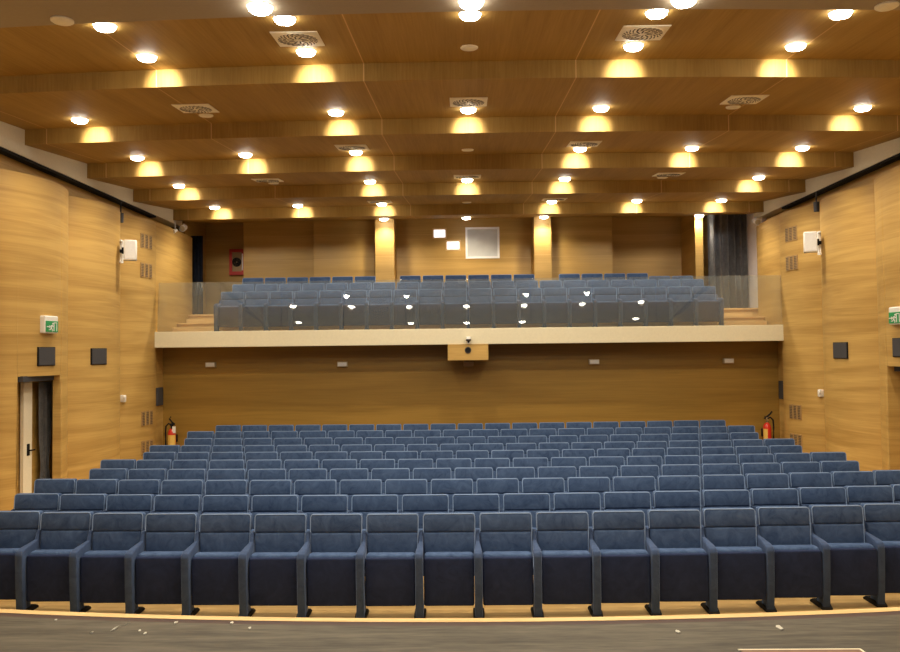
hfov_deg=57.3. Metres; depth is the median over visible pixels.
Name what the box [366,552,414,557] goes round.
seat cushion
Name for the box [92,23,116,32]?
recessed light
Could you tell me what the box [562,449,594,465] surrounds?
seat
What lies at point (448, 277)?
seat
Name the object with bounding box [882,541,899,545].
seat cushion
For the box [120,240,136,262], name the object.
speaker
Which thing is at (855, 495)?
seat
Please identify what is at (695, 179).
ceiling
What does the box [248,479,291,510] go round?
seat
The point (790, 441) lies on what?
seat
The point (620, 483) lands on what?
seat
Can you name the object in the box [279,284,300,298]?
seat
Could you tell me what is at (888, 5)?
ceiling disc
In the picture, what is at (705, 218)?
wall
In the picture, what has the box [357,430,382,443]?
seat
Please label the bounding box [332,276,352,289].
seat
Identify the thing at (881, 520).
seat
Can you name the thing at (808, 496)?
seat
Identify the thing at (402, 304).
seat
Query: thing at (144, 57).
recessed light
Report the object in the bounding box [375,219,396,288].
column
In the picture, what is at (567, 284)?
seat
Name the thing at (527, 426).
seat
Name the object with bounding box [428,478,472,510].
seat
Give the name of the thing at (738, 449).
seat
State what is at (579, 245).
wall
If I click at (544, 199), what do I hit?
ceiling vent
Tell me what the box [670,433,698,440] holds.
seat
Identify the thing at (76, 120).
recessed light
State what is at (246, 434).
seat
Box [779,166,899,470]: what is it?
wall
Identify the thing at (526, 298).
seat
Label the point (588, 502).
seat
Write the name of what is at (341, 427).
seat
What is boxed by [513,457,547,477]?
seat
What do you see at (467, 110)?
recessed light
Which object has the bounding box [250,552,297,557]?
seat cushion
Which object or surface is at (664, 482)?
seat
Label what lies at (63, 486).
seat
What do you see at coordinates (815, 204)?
track spotlight
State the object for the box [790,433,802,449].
air vent
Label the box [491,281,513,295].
seat
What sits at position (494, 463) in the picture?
seat
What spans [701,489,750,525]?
seat
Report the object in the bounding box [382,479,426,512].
seat
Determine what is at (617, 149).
ceiling
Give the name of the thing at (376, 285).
seat
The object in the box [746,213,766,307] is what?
wall
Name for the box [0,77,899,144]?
ceiling
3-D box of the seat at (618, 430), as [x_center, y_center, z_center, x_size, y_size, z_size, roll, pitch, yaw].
[3.386,2.394,15.596,0.581,0.913,0.466,-1,-2,1]
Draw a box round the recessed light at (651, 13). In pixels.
[645,9,668,18]
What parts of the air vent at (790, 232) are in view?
grille panel, grille panel, grille panel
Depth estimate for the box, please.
16.99 m
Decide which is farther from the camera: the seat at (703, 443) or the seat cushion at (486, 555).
the seat at (703, 443)
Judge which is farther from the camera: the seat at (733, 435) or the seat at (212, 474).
the seat at (733, 435)
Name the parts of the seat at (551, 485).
backrest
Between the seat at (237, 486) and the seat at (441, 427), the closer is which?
the seat at (237, 486)
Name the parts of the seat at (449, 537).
armrest, backrest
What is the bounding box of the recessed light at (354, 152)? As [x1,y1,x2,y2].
[349,150,362,154]
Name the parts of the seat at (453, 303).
armrest, backrest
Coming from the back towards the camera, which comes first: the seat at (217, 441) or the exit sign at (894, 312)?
the seat at (217, 441)
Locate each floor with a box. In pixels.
[0,576,899,617]
[0,615,899,651]
[177,309,763,330]
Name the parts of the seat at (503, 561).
armrest, backrest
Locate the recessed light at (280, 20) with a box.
[273,16,296,25]
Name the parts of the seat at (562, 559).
armrest, backrest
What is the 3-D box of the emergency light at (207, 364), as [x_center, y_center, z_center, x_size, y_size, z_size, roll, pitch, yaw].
[-5.151,0.834,17.738,0.220,0.110,0.108,-1,-2,1]
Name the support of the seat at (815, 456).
on the floor at (891, 599)
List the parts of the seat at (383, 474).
backrest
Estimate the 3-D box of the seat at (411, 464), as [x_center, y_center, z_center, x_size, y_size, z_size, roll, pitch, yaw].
[-0.530,2.363,11.674,0.581,0.913,0.466,-1,-2,1]
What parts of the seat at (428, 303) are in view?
armrest, backrest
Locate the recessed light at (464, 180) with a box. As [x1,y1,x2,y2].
[461,179,472,182]
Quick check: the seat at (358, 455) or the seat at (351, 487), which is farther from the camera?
the seat at (358, 455)
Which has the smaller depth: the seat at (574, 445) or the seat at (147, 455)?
the seat at (147, 455)
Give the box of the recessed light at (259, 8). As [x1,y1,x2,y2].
[246,1,273,15]
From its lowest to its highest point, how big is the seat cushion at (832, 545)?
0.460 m
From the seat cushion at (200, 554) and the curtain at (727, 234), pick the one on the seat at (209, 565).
the seat cushion at (200, 554)
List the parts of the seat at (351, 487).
backrest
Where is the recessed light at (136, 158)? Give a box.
[130,156,144,160]
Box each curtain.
[39,381,51,478]
[191,236,202,313]
[708,214,748,307]
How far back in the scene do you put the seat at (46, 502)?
9.29 m
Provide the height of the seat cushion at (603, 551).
0.460 m
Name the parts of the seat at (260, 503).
backrest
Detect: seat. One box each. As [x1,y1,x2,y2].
[0,510,42,599]
[11,493,61,512]
[15,511,93,609]
[34,478,76,494]
[56,493,107,513]
[69,512,145,611]
[74,479,118,494]
[89,468,127,480]
[100,459,135,470]
[103,494,153,517]
[117,479,160,496]
[124,512,198,613]
[128,468,166,482]
[136,459,171,471]
[143,452,176,463]
[144,494,201,529]
[149,445,179,459]
[152,479,203,509]
[159,469,206,493]
[172,459,207,473]
[177,452,209,463]
[180,431,213,451]
[181,445,211,455]
[181,513,252,615]
[184,438,212,450]
[196,494,249,530]
[200,479,247,510]
[203,469,245,493]
[205,459,244,481]
[208,452,243,469]
[210,445,242,459]
[211,438,242,452]
[213,431,241,445]
[214,292,244,330]
[214,425,240,438]
[232,284,254,298]
[238,291,268,330]
[238,513,306,616]
[242,278,263,290]
[242,425,266,437]
[242,431,269,446]
[243,438,271,451]
[244,445,274,459]
[245,452,277,468]
[246,459,281,479]
[247,469,286,493]
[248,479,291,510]
[248,494,298,531]
[256,284,277,298]
[263,291,292,330]
[265,277,285,290]
[268,425,293,437]
[271,431,297,444]
[274,438,301,451]
[276,445,306,458]
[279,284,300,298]
[280,451,312,468]
[284,459,319,478]
[287,277,307,290]
[289,291,317,329]
[289,468,327,494]
[292,479,336,510]
[295,425,320,437]
[296,513,362,617]
[298,494,347,532]
[299,431,325,444]
[302,283,324,298]
[304,437,332,450]
[309,277,330,289]
[309,445,339,458]
[314,290,342,329]
[315,451,347,467]
[322,424,346,437]
[322,459,356,478]
[326,283,347,297]
[328,430,354,444]
[330,468,368,493]
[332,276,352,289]
[334,437,362,450]
[338,479,381,511]
[339,290,366,329]
[341,444,371,458]
[348,494,397,553]
[349,424,373,436]
[350,283,371,297]
[350,451,382,467]
[355,276,375,289]
[355,513,418,617]
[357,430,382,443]
[360,459,394,478]
[364,290,391,329]
[365,437,392,450]
[371,468,409,492]
[373,282,394,315]
[374,444,404,458]
[376,424,400,436]
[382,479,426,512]
[385,430,411,443]
[385,451,417,467]
[390,289,416,328]
[393,282,418,313]
[395,437,423,450]
[396,276,420,288]
[398,459,432,478]
[398,494,448,575]
[403,424,427,436]
[407,444,437,458]
[413,468,450,493]
[414,430,440,443]
[414,512,474,617]
[415,289,441,328]
[417,282,442,296]
[419,275,443,288]
[420,450,452,467]
[426,437,454,450]
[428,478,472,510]
[430,424,455,436]
[436,458,471,478]
[440,289,466,328]
[440,443,469,457]
[442,281,466,319]
[443,275,465,288]
[443,429,469,443]
[449,493,499,575]
[454,467,492,493]
[456,450,488,466]
[457,436,484,449]
[458,423,482,435]
[466,288,491,327]
[467,275,488,291]
[467,281,489,296]
[472,429,498,442]
[473,443,502,457]
[473,478,518,511]
[473,512,533,617]
[474,458,509,477]
[485,423,509,435]
[488,436,515,449]
[490,274,511,291]
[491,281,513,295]
[491,288,516,327]
[491,450,523,466]
[496,467,534,491]
[500,493,549,573]
[501,429,526,442]
[506,443,535,457]
[512,423,536,435]
[513,274,538,287]
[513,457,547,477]
[516,280,537,295]
[516,288,542,327]
[518,436,546,448]
[519,477,564,509]
[527,449,559,465]
[529,428,555,442]
[531,511,591,617]
[538,466,576,491]
[539,422,564,434]
[539,442,568,456]
[540,280,561,295]
[541,288,567,327]
[549,435,577,448]
[550,492,600,531]
[551,457,586,476]
[558,428,584,441]
[559,274,579,287]
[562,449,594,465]
[563,280,585,295]
[565,477,609,508]
[566,422,591,434]
[567,287,592,326]
[571,442,601,455]
[579,435,607,448]
[579,466,617,490]
[581,274,602,286]
[587,280,608,295]
[587,428,613,441]
[588,456,624,475]
[588,510,650,616]
[592,287,618,326]
[593,422,618,433]
[597,448,629,464]
[601,491,650,527]
[604,273,625,286]
[604,441,634,455]
[609,476,655,507]
[610,280,632,294]
[610,434,638,447]
[615,427,641,440]
[617,287,643,326]
[620,421,645,433]
[620,465,658,490]
[626,273,647,286]
[626,456,662,474]
[632,448,664,463]
[634,279,656,294]
[636,441,666,454]
[640,434,668,446]
[642,287,668,325]
[643,427,670,440]
[644,509,708,615]
[647,421,672,432]
[649,276,670,286]
[651,490,703,526]
[656,475,700,494]
[658,279,679,294]
[661,464,700,483]
[664,455,700,474]
[666,447,699,456]
[667,286,693,325]
[668,440,699,448]
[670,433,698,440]
[671,276,692,285]
[672,426,698,433]
[673,420,698,426]
[681,279,703,294]
[691,286,723,325]
[699,420,727,434]
[699,426,726,441]
[699,433,728,449]
[699,474,744,505]
[700,440,731,457]
[700,446,733,465]
[700,454,736,474]
[701,463,740,489]
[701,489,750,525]
[701,508,765,613]
[727,425,763,445]
[729,432,758,442]
[732,439,762,453]
[735,446,768,462]
[737,453,773,473]
[741,462,780,488]
[745,473,788,504]
[749,488,798,525]
[756,506,822,612]
[763,438,794,451]
[768,445,801,454]
[774,453,810,462]
[780,462,820,486]
[788,472,832,489]
[798,487,846,507]
[809,505,877,609]
[810,452,846,461]
[819,461,859,472]
[831,471,874,486]
[844,485,893,505]
[861,503,899,606]
[872,470,899,485]
[890,484,899,502]
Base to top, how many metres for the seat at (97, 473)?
0.913 m
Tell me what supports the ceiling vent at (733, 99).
in the ceiling at (635, 103)
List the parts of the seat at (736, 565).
armrest, backrest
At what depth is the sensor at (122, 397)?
16.02 m
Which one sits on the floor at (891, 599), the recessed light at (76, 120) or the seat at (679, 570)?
the seat at (679, 570)
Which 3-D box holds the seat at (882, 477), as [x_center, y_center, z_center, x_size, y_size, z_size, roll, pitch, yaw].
[5.530,2.244,10.068,0.654,0.913,0.466,-1,-2,1]
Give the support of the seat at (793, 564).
on the floor at (891, 599)
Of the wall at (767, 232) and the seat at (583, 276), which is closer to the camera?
the wall at (767, 232)
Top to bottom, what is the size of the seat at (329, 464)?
0.913 m
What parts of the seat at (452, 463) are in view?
backrest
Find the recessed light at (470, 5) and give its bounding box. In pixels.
[458,0,484,10]
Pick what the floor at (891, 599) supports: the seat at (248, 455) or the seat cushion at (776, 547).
the seat at (248, 455)
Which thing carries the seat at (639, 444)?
on the floor at (891, 599)
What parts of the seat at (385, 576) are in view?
armrest, backrest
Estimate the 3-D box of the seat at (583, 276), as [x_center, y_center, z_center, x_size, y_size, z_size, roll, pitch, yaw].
[3.406,-0.816,19.785,0.581,0.913,0.466,-1,-2,1]
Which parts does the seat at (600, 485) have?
backrest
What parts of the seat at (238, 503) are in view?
armrest, backrest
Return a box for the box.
[448,344,487,360]
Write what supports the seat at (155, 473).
on the floor at (891, 599)
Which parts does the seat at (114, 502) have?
backrest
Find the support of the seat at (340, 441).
on the floor at (891, 599)
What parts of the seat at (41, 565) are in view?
armrest, backrest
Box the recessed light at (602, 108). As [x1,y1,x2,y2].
[593,105,609,111]
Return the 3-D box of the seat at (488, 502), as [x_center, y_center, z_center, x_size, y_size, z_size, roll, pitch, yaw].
[0.247,2.280,8.786,0.581,0.913,0.466,-1,-2,1]
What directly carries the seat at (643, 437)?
on the floor at (891, 599)
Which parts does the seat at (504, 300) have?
armrest, backrest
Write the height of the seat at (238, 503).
0.913 m
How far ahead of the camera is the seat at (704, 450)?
12.91 m
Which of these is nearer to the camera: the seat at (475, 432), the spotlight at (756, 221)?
the seat at (475, 432)
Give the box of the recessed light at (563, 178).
[559,177,569,180]
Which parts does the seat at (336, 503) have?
backrest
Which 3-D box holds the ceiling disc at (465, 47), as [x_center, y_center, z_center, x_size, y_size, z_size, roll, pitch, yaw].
[0.217,-3.132,9.285,0.198,0.036,0.199,-1,-2,8]
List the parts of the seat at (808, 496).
backrest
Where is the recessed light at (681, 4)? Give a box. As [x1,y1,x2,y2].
[670,0,696,8]
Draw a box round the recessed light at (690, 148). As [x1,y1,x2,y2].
[685,146,698,150]
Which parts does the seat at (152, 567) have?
armrest, backrest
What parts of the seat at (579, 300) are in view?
armrest, backrest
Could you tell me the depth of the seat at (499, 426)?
16.63 m
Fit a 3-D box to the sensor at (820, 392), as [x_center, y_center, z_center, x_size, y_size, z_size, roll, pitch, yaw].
[7.114,1.291,15.821,0.132,0.140,0.114,-1,-2,1]
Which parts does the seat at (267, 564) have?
armrest, backrest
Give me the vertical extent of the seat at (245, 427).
0.913 m
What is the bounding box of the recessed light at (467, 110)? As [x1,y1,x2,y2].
[460,107,476,113]
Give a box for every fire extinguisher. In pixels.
[165,416,177,444]
[761,411,773,438]
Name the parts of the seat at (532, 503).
backrest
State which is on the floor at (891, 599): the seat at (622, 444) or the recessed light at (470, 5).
the seat at (622, 444)
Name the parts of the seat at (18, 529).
backrest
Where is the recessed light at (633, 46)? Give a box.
[623,42,643,51]
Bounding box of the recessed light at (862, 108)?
[854,105,871,111]
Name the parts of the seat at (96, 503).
backrest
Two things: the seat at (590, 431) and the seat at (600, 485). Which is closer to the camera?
the seat at (600, 485)
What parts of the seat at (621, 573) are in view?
armrest, backrest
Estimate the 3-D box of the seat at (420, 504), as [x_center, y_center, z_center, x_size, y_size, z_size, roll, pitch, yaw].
[-0.303,2.286,8.792,0.581,0.913,0.466,-1,-2,1]
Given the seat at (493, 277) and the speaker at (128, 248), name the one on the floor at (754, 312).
the seat at (493, 277)
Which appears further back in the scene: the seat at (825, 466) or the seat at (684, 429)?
the seat at (684, 429)
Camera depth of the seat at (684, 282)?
19.11 m
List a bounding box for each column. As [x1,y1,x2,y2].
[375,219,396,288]
[532,217,551,287]
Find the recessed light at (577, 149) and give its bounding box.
[573,147,586,151]
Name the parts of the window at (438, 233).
pane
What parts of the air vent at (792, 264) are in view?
grille panel, grille panel, grille panel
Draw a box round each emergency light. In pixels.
[205,362,215,366]
[337,362,347,366]
[589,359,598,363]
[723,358,733,362]
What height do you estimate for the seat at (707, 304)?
0.913 m
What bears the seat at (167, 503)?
on the floor at (891, 599)
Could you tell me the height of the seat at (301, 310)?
0.913 m
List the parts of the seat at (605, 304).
armrest, backrest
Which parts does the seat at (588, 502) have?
backrest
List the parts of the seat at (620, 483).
backrest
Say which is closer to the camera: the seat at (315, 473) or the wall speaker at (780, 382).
the seat at (315, 473)
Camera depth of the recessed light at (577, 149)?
13.50 m
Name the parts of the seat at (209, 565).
armrest, backrest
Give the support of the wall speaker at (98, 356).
attached to the wall at (33, 209)
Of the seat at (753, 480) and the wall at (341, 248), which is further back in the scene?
the wall at (341, 248)
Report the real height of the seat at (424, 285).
0.913 m
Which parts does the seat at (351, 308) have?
armrest, backrest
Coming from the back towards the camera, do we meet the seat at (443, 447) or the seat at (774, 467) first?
the seat at (443, 447)
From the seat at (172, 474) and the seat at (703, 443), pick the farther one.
the seat at (703, 443)
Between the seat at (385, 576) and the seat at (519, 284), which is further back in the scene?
the seat at (519, 284)
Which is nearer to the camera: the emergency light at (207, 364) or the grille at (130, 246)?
the grille at (130, 246)
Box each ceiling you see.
[0,0,899,27]
[0,9,899,93]
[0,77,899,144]
[27,131,899,177]
[89,167,850,222]
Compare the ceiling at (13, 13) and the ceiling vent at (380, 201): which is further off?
the ceiling vent at (380, 201)
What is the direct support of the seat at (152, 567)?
on the floor at (891, 599)
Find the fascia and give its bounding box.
[155,325,783,347]
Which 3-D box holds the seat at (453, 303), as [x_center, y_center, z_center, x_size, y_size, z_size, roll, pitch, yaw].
[0.081,-0.369,17.979,0.581,0.913,0.466,-1,-2,1]
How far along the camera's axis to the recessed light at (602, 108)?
11.41 m
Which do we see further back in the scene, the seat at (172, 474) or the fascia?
the fascia
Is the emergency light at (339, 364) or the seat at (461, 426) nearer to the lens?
the seat at (461, 426)
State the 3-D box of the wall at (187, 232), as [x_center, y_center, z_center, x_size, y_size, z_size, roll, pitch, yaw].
[-6.786,-1.384,20.073,0.800,3.330,0.400,-1,-2,1]
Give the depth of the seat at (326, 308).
17.88 m
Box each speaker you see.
[37,347,54,365]
[90,348,106,364]
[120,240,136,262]
[156,387,162,405]
[778,381,782,398]
[803,231,821,254]
[833,342,848,358]
[892,338,899,356]
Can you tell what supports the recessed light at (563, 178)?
in the ceiling at (695, 179)
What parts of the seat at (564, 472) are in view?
backrest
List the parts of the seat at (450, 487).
backrest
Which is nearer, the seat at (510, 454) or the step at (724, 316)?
the seat at (510, 454)
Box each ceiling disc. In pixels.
[50,16,73,25]
[199,114,212,117]
[460,45,477,50]
[726,105,740,109]
[874,1,899,11]
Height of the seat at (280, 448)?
0.913 m
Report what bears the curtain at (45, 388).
hanging from the door
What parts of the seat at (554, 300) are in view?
armrest, backrest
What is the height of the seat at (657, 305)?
0.913 m
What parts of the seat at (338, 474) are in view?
backrest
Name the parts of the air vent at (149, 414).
grille panel, grille panel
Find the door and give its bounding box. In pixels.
[18,375,53,492]
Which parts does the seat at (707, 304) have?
armrest, backrest, armrest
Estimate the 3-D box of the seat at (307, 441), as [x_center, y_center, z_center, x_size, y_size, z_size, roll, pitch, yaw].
[-2.405,2.461,14.646,0.581,0.913,0.466,-1,-2,1]
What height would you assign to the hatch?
0.014 m
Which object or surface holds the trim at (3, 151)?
attached to the wall at (7, 163)
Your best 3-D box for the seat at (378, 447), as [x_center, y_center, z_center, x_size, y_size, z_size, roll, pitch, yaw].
[-1.047,2.433,13.615,0.581,0.913,0.466,-1,-2,1]
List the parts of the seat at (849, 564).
armrest, backrest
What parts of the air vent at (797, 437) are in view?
grille panel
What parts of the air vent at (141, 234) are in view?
grille panel, grille panel, grille panel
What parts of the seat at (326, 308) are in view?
armrest, backrest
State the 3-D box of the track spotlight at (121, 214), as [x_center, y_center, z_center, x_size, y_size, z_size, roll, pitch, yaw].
[-6.309,-2.179,15.788,0.110,0.392,0.110,-1,-2,1]
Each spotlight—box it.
[120,202,123,222]
[179,223,187,231]
[752,217,760,224]
[813,192,818,211]
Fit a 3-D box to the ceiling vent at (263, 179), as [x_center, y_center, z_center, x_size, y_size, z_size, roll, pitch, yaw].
[-3.380,-2.698,15.274,0.500,0.066,0.498,-1,-2,1]
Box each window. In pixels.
[432,228,446,238]
[446,240,460,250]
[465,227,499,258]
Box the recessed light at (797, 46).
[785,42,806,51]
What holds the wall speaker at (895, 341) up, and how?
attached to the wall at (847, 217)
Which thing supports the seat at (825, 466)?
on the floor at (891, 599)
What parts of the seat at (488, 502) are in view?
backrest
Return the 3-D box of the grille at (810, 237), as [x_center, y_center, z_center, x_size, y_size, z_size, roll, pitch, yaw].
[6.644,-1.555,15.183,0.190,0.340,0.008,-1,-2,21]
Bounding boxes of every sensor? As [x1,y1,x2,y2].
[120,395,125,401]
[818,390,823,396]
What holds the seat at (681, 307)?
on the floor at (754, 312)
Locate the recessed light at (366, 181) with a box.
[364,180,374,183]
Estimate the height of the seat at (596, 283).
0.913 m
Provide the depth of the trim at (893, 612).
4.91 m
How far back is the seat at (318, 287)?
19.12 m
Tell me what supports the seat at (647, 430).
on the floor at (891, 599)
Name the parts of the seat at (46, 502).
backrest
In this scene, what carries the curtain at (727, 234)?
hanging from the ceiling at (695, 179)
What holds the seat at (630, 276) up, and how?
on the floor at (754, 312)
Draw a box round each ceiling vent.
[171,104,218,112]
[251,178,283,181]
[270,31,324,46]
[334,144,368,149]
[367,200,391,202]
[450,97,487,106]
[454,175,480,178]
[541,198,566,200]
[566,141,601,146]
[615,25,671,40]
[652,172,685,176]
[720,95,768,104]
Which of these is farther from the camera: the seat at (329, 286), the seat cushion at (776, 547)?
the seat at (329, 286)
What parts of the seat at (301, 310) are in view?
armrest, backrest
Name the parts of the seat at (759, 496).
backrest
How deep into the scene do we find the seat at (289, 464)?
11.89 m
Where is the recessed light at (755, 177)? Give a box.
[753,176,764,179]
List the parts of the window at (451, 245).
pane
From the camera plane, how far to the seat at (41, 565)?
7.95 m
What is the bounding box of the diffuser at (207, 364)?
[206,363,213,366]
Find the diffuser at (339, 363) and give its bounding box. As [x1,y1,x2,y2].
[338,362,346,365]
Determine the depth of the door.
12.77 m
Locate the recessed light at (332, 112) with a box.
[328,110,344,115]
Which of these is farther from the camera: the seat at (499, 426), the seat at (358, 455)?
the seat at (499, 426)
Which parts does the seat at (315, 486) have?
backrest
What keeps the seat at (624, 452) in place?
on the floor at (891, 599)
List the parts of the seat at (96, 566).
armrest, backrest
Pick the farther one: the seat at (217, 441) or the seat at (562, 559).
the seat at (217, 441)
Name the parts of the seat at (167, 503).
backrest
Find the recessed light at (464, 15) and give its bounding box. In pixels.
[458,11,481,20]
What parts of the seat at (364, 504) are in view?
backrest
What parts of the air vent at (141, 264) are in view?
grille panel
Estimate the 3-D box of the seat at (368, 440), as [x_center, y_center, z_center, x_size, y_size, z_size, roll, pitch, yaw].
[-1.306,2.448,14.602,0.581,0.913,0.466,-1,-2,1]
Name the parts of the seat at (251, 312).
armrest, backrest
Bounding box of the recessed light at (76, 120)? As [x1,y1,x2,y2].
[71,118,88,123]
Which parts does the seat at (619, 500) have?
backrest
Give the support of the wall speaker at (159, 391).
attached to the wall at (33, 209)
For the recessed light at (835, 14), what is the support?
in the ceiling at (698, 42)
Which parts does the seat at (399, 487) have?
backrest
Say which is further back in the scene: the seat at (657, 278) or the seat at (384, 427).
the seat at (657, 278)
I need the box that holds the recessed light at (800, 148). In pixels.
[795,146,809,150]
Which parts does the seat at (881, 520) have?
armrest, backrest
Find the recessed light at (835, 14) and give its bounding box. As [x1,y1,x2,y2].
[828,10,853,19]
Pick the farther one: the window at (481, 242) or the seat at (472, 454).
the window at (481, 242)
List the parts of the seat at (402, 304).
armrest, backrest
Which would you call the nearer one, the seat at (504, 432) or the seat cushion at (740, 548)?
the seat cushion at (740, 548)
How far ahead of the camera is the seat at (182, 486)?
10.06 m
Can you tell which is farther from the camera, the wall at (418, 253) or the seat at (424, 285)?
the wall at (418, 253)
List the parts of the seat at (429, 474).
backrest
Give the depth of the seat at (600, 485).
9.91 m
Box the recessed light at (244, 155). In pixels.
[238,153,251,157]
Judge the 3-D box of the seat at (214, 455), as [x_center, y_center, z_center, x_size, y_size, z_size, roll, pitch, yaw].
[-3.536,2.433,12.780,0.581,0.913,0.466,-1,-2,1]
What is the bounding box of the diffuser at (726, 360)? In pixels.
[725,359,733,362]
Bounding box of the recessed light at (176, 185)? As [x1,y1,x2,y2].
[173,184,184,187]
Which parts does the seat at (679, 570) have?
armrest, backrest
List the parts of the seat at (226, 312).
armrest, backrest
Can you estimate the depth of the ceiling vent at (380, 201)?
17.32 m
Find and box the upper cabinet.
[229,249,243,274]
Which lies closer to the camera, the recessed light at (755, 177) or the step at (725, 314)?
the recessed light at (755, 177)
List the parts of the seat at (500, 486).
backrest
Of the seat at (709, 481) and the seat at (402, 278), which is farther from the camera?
the seat at (402, 278)
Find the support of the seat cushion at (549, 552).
on the seat at (562, 559)
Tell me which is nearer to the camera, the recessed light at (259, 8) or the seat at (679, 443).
the recessed light at (259, 8)
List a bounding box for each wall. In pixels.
[0,154,205,493]
[0,169,191,510]
[156,348,162,444]
[163,341,779,447]
[177,221,189,235]
[205,223,243,313]
[243,221,312,283]
[313,220,374,282]
[396,218,531,285]
[551,216,612,279]
[612,217,681,279]
[681,215,703,279]
[703,216,708,285]
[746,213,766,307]
[754,138,899,218]
[756,215,781,324]
[766,160,899,219]
[778,341,783,438]
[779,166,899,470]
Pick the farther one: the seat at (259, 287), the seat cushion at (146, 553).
the seat at (259, 287)
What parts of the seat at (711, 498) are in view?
backrest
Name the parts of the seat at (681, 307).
armrest, backrest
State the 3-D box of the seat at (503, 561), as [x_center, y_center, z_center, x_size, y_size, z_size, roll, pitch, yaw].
[0.506,2.266,7.836,0.581,0.913,0.466,-1,-2,1]
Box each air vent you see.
[140,233,151,249]
[140,262,151,277]
[141,410,152,425]
[141,439,152,455]
[785,225,796,241]
[786,255,797,270]
[789,404,801,419]
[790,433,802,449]
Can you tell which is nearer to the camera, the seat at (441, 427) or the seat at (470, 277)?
the seat at (441, 427)
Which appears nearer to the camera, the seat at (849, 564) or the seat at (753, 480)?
the seat at (849, 564)
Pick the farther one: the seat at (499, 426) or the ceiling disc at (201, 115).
the seat at (499, 426)
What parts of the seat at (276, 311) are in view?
armrest, backrest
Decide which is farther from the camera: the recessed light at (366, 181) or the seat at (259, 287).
the seat at (259, 287)
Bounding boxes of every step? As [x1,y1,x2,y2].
[173,327,213,331]
[177,316,764,323]
[186,319,213,322]
[188,308,757,315]
[724,313,752,315]
[724,321,766,324]
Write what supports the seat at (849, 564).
on the floor at (891, 599)
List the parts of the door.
handle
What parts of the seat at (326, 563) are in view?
armrest, backrest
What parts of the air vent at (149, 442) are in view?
grille panel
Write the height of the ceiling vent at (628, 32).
0.056 m
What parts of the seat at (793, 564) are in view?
armrest, backrest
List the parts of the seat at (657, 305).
armrest, backrest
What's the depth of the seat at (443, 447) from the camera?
13.75 m
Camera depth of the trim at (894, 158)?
14.67 m
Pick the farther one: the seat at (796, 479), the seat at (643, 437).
the seat at (643, 437)
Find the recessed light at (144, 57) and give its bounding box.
[136,53,157,62]
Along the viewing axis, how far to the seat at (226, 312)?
17.99 m
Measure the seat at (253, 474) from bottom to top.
0.913 m
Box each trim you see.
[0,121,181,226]
[0,147,155,217]
[0,607,899,621]
[0,611,899,625]
[782,153,899,208]
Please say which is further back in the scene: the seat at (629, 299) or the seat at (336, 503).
the seat at (629, 299)
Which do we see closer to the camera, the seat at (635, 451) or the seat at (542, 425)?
the seat at (635, 451)
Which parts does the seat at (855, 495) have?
backrest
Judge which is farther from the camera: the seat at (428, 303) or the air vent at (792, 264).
the seat at (428, 303)
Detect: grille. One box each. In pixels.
[125,241,135,258]
[805,232,815,250]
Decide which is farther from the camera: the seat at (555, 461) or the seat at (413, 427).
the seat at (413, 427)
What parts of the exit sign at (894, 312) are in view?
green panel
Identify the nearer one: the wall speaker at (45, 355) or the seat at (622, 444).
the wall speaker at (45, 355)
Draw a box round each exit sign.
[40,315,57,333]
[889,306,899,324]
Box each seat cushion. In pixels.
[0,548,18,552]
[30,549,72,554]
[83,550,127,555]
[138,551,182,556]
[194,552,239,556]
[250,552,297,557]
[308,552,355,557]
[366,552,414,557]
[424,552,473,557]
[482,551,531,567]
[541,550,590,555]
[600,549,648,554]
[658,548,705,552]
[716,546,762,551]
[772,545,818,549]
[828,543,873,547]
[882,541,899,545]
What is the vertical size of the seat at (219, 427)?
0.913 m
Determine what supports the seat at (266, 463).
on the floor at (891, 599)
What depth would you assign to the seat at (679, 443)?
13.85 m
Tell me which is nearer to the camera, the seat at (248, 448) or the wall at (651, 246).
the seat at (248, 448)
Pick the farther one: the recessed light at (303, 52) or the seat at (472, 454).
the seat at (472, 454)
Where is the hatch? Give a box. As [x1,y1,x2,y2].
[738,648,864,651]
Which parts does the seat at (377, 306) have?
armrest, backrest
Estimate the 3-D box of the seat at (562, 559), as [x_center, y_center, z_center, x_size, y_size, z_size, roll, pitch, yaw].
[1.056,2.260,7.844,0.581,0.913,0.466,-1,-2,1]
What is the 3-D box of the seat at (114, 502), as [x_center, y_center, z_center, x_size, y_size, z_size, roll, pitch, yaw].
[-3.600,2.329,9.002,0.581,0.913,0.466,-1,-2,1]
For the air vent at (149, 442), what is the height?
0.290 m
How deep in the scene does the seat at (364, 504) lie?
8.95 m
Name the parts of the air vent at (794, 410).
grille panel, grille panel, grille panel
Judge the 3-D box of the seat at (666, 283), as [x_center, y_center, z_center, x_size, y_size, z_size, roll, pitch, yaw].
[5.045,-0.632,18.944,0.581,0.913,0.466,-1,-2,1]
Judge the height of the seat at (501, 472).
0.913 m
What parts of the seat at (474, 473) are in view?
backrest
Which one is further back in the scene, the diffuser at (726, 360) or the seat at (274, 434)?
the diffuser at (726, 360)
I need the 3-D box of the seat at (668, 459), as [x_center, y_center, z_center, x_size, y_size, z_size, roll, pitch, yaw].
[3.322,2.323,11.750,0.581,0.913,0.466,-1,-2,1]
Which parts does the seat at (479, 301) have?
armrest, backrest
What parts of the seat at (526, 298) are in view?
armrest, backrest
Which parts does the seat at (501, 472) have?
backrest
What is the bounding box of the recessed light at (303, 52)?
[295,48,316,56]
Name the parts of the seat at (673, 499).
backrest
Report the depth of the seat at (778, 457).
12.03 m
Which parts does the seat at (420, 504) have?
backrest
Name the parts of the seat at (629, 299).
armrest, backrest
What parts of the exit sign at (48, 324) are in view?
green panel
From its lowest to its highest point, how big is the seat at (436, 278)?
0.913 m
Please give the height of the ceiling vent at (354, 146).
0.063 m

